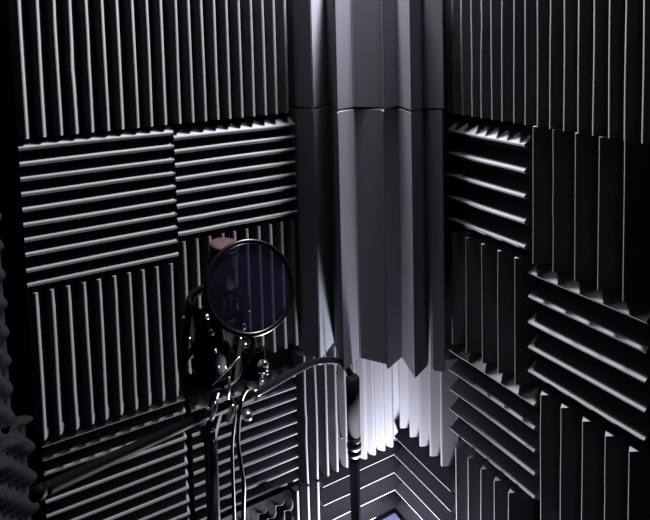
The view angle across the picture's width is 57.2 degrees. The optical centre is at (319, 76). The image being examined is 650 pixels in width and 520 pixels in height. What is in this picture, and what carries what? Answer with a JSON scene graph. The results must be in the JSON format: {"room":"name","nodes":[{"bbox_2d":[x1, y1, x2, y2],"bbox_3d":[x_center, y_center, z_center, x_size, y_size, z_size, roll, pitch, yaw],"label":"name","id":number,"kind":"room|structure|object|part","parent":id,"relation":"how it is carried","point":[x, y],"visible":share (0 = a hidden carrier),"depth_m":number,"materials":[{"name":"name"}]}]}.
{"room":"studio","nodes":[
{"label":"studio","id":0,"kind":"room"},
{"bbox_2d":[0,223,12,410],"bbox_3d":[-0.610,0.157,0.545,0.100,2.700,1.240,-2,4,-7],"label":"wall","id":1,"kind":"structure","parent":0,"point":[1,253],"depth_m":1.19,"materials":[{"name":"paint"}]},
{"bbox_2d":[0,213,14,442],"bbox_3d":[-0.584,0.081,0.881,0.024,1.200,0.460,-2,4,-7],"label":"foam","id":2,"kind":"object","parent":1,"relation":"attached to","point":[7,416],"visible":1,"depth_m":1.12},
{"bbox_2d":[0,415,38,519],"bbox_3d":[-0.549,1.031,0.979,0.050,0.690,0.460,-2,4,-7],"label":"foam","id":3,"kind":"object","parent":1,"relation":"attached to","point":[16,477],"visible":0.99,"depth_m":1.12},
{"bbox_2d":[0,0,298,519],"bbox_3d":[-0.387,0.090,1.358,1.500,2.700,0.100,-4,5,-29],"label":"wall","id":4,"kind":"structure","parent":0,"point":[10,196],"depth_m":1.20,"materials":[{"name":"paint"}]},
{"bbox_2d":[8,0,168,138],"bbox_3d":[-0.462,-0.040,1.224,0.299,0.306,0.044,-4,5,-29],"label":"panel","id":5,"kind":"object","parent":4,"relation":"attached to","point":[78,66],"visible":1,"depth_m":1.21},
{"bbox_2d":[17,124,178,287],"bbox_3d":[-0.454,0.265,1.248,0.300,0.300,0.044,-4,5,-29],"label":"panel","id":6,"kind":"object","parent":4,"relation":"attached to","point":[99,201],"visible":0.99,"depth_m":1.23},
{"bbox_2d":[25,257,179,440],"bbox_3d":[-0.448,0.569,1.269,0.298,0.304,0.044,-4,5,-29],"label":"panel","id":7,"kind":"object","parent":4,"relation":"attached to","point":[101,343],"visible":0.95,"depth_m":1.25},
{"bbox_2d":[41,385,189,519],"bbox_3d":[-0.435,0.887,1.301,0.294,0.332,0.036,-4,5,-29],"label":"panel","id":8,"kind":"object","parent":4,"relation":"attached to","point":[150,484],"visible":0.85,"depth_m":1.30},
{"bbox_2d":[163,0,288,123],"bbox_3d":[-0.204,-0.058,1.369,0.292,0.306,0.044,-4,5,-29],"label":"panel","id":9,"kind":"object","parent":4,"relation":"attached to","point":[226,59],"visible":1,"depth_m":1.35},
{"bbox_2d":[170,116,297,236],"bbox_3d":[-0.194,0.231,1.392,0.294,0.244,0.045,-4,5,-29],"label":"panel","id":10,"kind":"object","parent":4,"relation":"attached to","point":[228,174],"visible":0.98,"depth_m":1.38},
{"bbox_2d":[173,215,297,375],"bbox_3d":[-0.188,0.513,1.413,0.302,0.317,0.044,-4,5,-29],"label":"panel","id":11,"kind":"object","parent":4,"relation":"attached to","point":[191,265],"visible":0.28,"depth_m":1.39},
{"bbox_2d":[187,364,298,519],"bbox_3d":[-0.179,0.890,1.449,0.268,0.304,0.031,-4,5,-29],"label":"panel","id":12,"kind":"object","parent":4,"relation":"attached to","point":[268,442],"visible":0.73,"depth_m":1.45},
{"bbox_2d":[220,485,292,519],"bbox_3d":[-0.171,1.188,1.453,0.228,0.286,0.062,-4,5,-29],"label":"foam","id":13,"kind":"object","parent":4,"relation":"attached to","point":[277,504],"visible":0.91,"depth_m":1.46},
{"bbox_2d":[286,477,319,519],"bbox_3d":[-0.035,1.178,1.538,0.088,0.286,0.048,-4,5,-29],"label":"panel","id":14,"kind":"object","parent":4,"relation":"attached to","point":[305,498],"visible":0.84,"depth_m":1.52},
{"bbox_2d":[291,343,400,484],"bbox_3d":[0.085,0.857,1.589,0.324,0.338,0.044,-4,5,-29],"label":"panel","id":15,"kind":"object","parent":4,"relation":"attached to","point":[320,448],"visible":0.66,"depth_m":1.55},
{"bbox_2d":[288,104,458,377],"bbox_3d":[0.147,0.376,1.449,0.330,0.612,0.297,-4,5,-29],"label":"foam","id":16,"kind":"object","parent":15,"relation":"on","point":[373,236],"visible":0.88,"depth_m":1.40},
{"bbox_2d":[286,0,443,110],"bbox_3d":[0.135,-0.104,1.412,0.330,0.348,0.300,-4,5,-29],"label":"foam","id":17,"kind":"object","parent":16,"relation":"on","point":[342,54],"visible":0.93,"depth_m":1.37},
{"bbox_2d":[319,442,401,519],"bbox_3d":[0.125,1.149,1.629,0.283,0.258,0.044,-4,5,-29],"label":"panel","id":18,"kind":"object","parent":4,"relation":"attached to","point":[379,481],"visible":0.62,"depth_m":1.62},
{"bbox_2d":[459,114,544,519],"bbox_3d":[0.707,0.099,0.860,0.100,2.700,1.845,-4,5,-29],"label":"wall","id":19,"kind":"structure","parent":0,"point":[537,502],"depth_m":1.29,"materials":[{"name":"paint"}]},
{"bbox_2d":[394,428,455,519],"bbox_3d":[0.290,1.124,1.565,0.057,0.308,0.226,-4,5,-29],"label":"panel","id":20,"kind":"object","parent":19,"relation":"attached to","point":[427,488],"visible":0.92,"depth_m":1.56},
{"bbox_2d":[399,354,461,465],"bbox_3d":[0.281,0.817,1.544,0.058,0.272,0.207,-4,5,-29],"label":"panel","id":21,"kind":"object","parent":19,"relation":"attached to","point":[426,400],"visible":0.66,"depth_m":1.50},
{"bbox_2d":[443,117,532,254],"bbox_3d":[0.374,0.234,1.310,0.054,0.261,0.240,-4,5,-29],"label":"panel","id":22,"kind":"object","parent":19,"relation":"attached to","point":[492,171],"visible":0.91,"depth_m":1.29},
{"bbox_2d":[455,439,534,519],"bbox_3d":[0.393,1.023,1.370,0.058,0.278,0.204,-4,5,-29],"label":"panel","id":23,"kind":"object","parent":19,"relation":"attached to","point":[483,492],"visible":0.9,"depth_m":1.35,"materials":[{"name":"black"}]},
{"bbox_2d":[443,0,549,126],"bbox_3d":[0.376,-0.064,1.267,0.057,0.308,0.295,-4,5,-29],"label":"panel","id":24,"kind":"object","parent":19,"relation":"attached to","point":[497,52],"visible":0.98,"depth_m":1.24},
{"bbox_2d":[449,344,544,499],"bbox_3d":[0.397,0.759,1.339,0.048,0.250,0.253,-4,5,-29],"label":"panel","id":25,"kind":"object","parent":19,"relation":"attached to","point":[499,418],"visible":0.91,"depth_m":1.32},
{"bbox_2d":[451,226,542,384],"bbox_3d":[0.382,0.499,1.325,0.057,0.270,0.238,-4,5,-29],"label":"panel","id":26,"kind":"object","parent":19,"relation":"attached to","point":[492,284],"visible":0.94,"depth_m":1.30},
{"bbox_2d":[528,264,649,442],"bbox_3d":[0.505,0.504,1.117,0.047,0.258,0.246,-4,5,-29],"label":"panel","id":27,"kind":"object","parent":19,"relation":"attached to","point":[593,345],"visible":0.99,"depth_m":1.10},
{"bbox_2d":[533,125,649,300],"bbox_3d":[0.490,0.238,1.101,0.057,0.274,0.238,-4,5,-29],"label":"panel","id":28,"kind":"object","parent":19,"relation":"attached to","point":[591,194],"visible":0.96,"depth_m":1.08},
{"bbox_2d":[540,382,649,519],"bbox_3d":[0.513,0.780,1.125,0.057,0.292,0.234,-4,5,-29],"label":"panel","id":29,"kind":"object","parent":19,"relation":"attached to","point":[592,468],"visible":0.95,"depth_m":1.11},
{"bbox_2d":[549,0,649,143],"bbox_3d":[0.522,-0.049,1.008,0.058,0.308,0.300,-4,5,-29],"label":"panel","id":30,"kind":"object","parent":19,"relation":"attached to","point":[599,66],"visible":1,"depth_m":1.04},
{"bbox_3d":[0.114,1.536,0.643,1.500,0.100,1.990,-4,5,-29],"label":"floor","id":31,"kind":"structure","parent":0,"visible":0},
{"bbox_2d":[29,357,352,519],"bbox_3d":[-0.174,0.953,1.131,0.260,1.003,0.809,2,5,38],"label":"microphone stand","id":32,"kind":"object","parent":31,"relation":"on","point":[209,419],"visible":0.93,"depth_m":1.01,"materials":[{"name":"black metal"}]},
{"bbox_3d":[-0.234,0.550,0.924,0.025,0.158,0.458,1,5,26],"label":"boom arm","id":33,"kind":"part","parent":32,"relation":"part of","materials":[{"name":"black plastic"}]},
{"bbox_3d":[-0.193,0.581,1.020,0.015,0.033,0.012,-4,5,-29],"label":"clamp lever","id":34,"kind":"part","parent":32,"relation":"part of","materials":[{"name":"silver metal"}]},
{"bbox_3d":[-0.178,0.564,1.005,0.015,0.033,0.012,-4,5,-29],"label":"clamp lever","id":35,"kind":"part","parent":32,"relation":"part of","materials":[{"name":"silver metal"}]},
{"bbox_2d":[179,285,252,420],"bbox_3d":[-0.185,0.501,1.059,0.131,0.231,0.153,-2,4,-4],"label":"mount","id":36,"kind":"object","parent":32,"relation":"attached to","point":[212,353],"visible":0.73,"depth_m":1.04,"materials":[{"name":"black plastic"}]},
{"bbox_3d":[-0.235,0.421,1.036,0.007,0.012,0.012,-4,5,-29],"label":"screw knob","id":37,"kind":"part","parent":36,"relation":"part of","materials":[{"name":"black metal"}]},
{"bbox_3d":[-0.183,0.432,1.006,0.012,0.012,0.006,-1,4,0],"label":"screw knob","id":38,"kind":"part","parent":36,"relation":"part of","materials":[{"name":"black metal"}]},
{"bbox_2d":[203,237,235,310],"bbox_3d":[-0.178,0.416,1.064,0.084,0.252,0.053,0,4,15],"label":"microphone","id":39,"kind":"object","parent":36,"relation":"attached to","point":[216,244],"visible":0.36,"depth_m":1.04,"materials":[{"name":"red metal"}]},
{"bbox_2d":[208,249,216,266],"bbox_3d":[-0.171,0.338,1.056,0.057,0.079,0.058,-4,5,-29],"label":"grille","id":40,"kind":"object","parent":39,"relation":"attached to","point":[212,252],"depth_m":1.03,"materials":[{"name":"black metal"}]},
{"bbox_3d":[-0.154,0.487,0.985,0.050,0.048,0.003,-2,4,-4],"label":"locking rod","id":41,"kind":"part","parent":36,"relation":"part of","materials":[{"name":"silver metal"}]},
{"bbox_3d":[-0.150,0.517,0.990,0.007,0.037,0.005,-2,4,-11],"label":"locking rod","id":42,"kind":"part","parent":36,"relation":"part of","materials":[{"name":"silver metal"}]},
{"bbox_3d":[-0.125,0.589,1.037,0.016,0.016,0.018,-3,5,-22],"label":"tightening knob","id":43,"kind":"part","parent":36,"relation":"part of","materials":[{"name":"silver metal"}]},
{"bbox_2d":[204,239,294,381],"bbox_3d":[-0.110,0.390,0.970,0.151,0.238,0.077,-4,5,-29],"label":"filter","id":44,"kind":"object","parent":36,"relation":"attached to","point":[249,284],"visible":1,"depth_m":0.97,"materials":[{"name":"fabric"}]},
{"bbox_3d":[-0.093,0.478,0.983,0.016,0.021,0.021,0,5,17],"label":"clamp knob","id":45,"kind":"part","parent":44,"relation":"part of","materials":[{"name":"black metal"}]},
{"bbox_2d":[209,389,235,519],"bbox_3d":[-0.007,0.996,1.076,0.390,0.920,0.061,-1,4,5],"label":"cable","id":46,"kind":"object","parent":32,"relation":"hanging from","point":[221,391],"visible":0.71,"depth_m":1.04,"materials":[{"name":"black rubber"}]},
{"bbox_3d":[-0.150,0.575,1.015,0.015,0.033,0.012,-4,5,-29],"label":"clamp lever","id":47,"kind":"part","parent":32,"relation":"part of","materials":[{"name":"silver metal"}]},
{"bbox_2d":[236,386,248,519],"bbox_3d":[0.063,0.990,0.997,0.429,0.940,0.058,0,4,15],"label":"cable","id":48,"kind":"object","parent":32,"relation":"hanging from","point":[238,425],"visible":1,"depth_m":1.03,"materials":[{"name":"black rubber"}]},
{"bbox_2d":[346,373,360,519],"bbox_3d":[0.088,1.065,1.435,0.200,0.719,0.200,-4,5,-29],"label":"pole stand","id":49,"kind":"object","parent":31,"relation":"on","point":[352,381],"visible":1,"depth_m":1.41,"materials":[{"name":"black metal"}]},
{"bbox_2d":[336,372,342,438],"bbox_3d":[0.050,0.809,1.469,0.013,0.172,0.008,-2,4,-7],"label":"cord","id":50,"kind":"object","parent":49,"relation":"hanging from","point":[336,372],"visible":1,"depth_m":1.47,"materials":[{"name":"black rubber"}]},
{"bbox_2d":[383,513,399,519],"bbox_3d":[0.197,1.310,1.614,0.071,0.200,0.061,-4,5,-29],"label":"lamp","id":51,"kind":"object","parent":31,"relation":"on","point":[394,516],"visible":1,"depth_m":1.63,"materials":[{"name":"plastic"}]}
]}

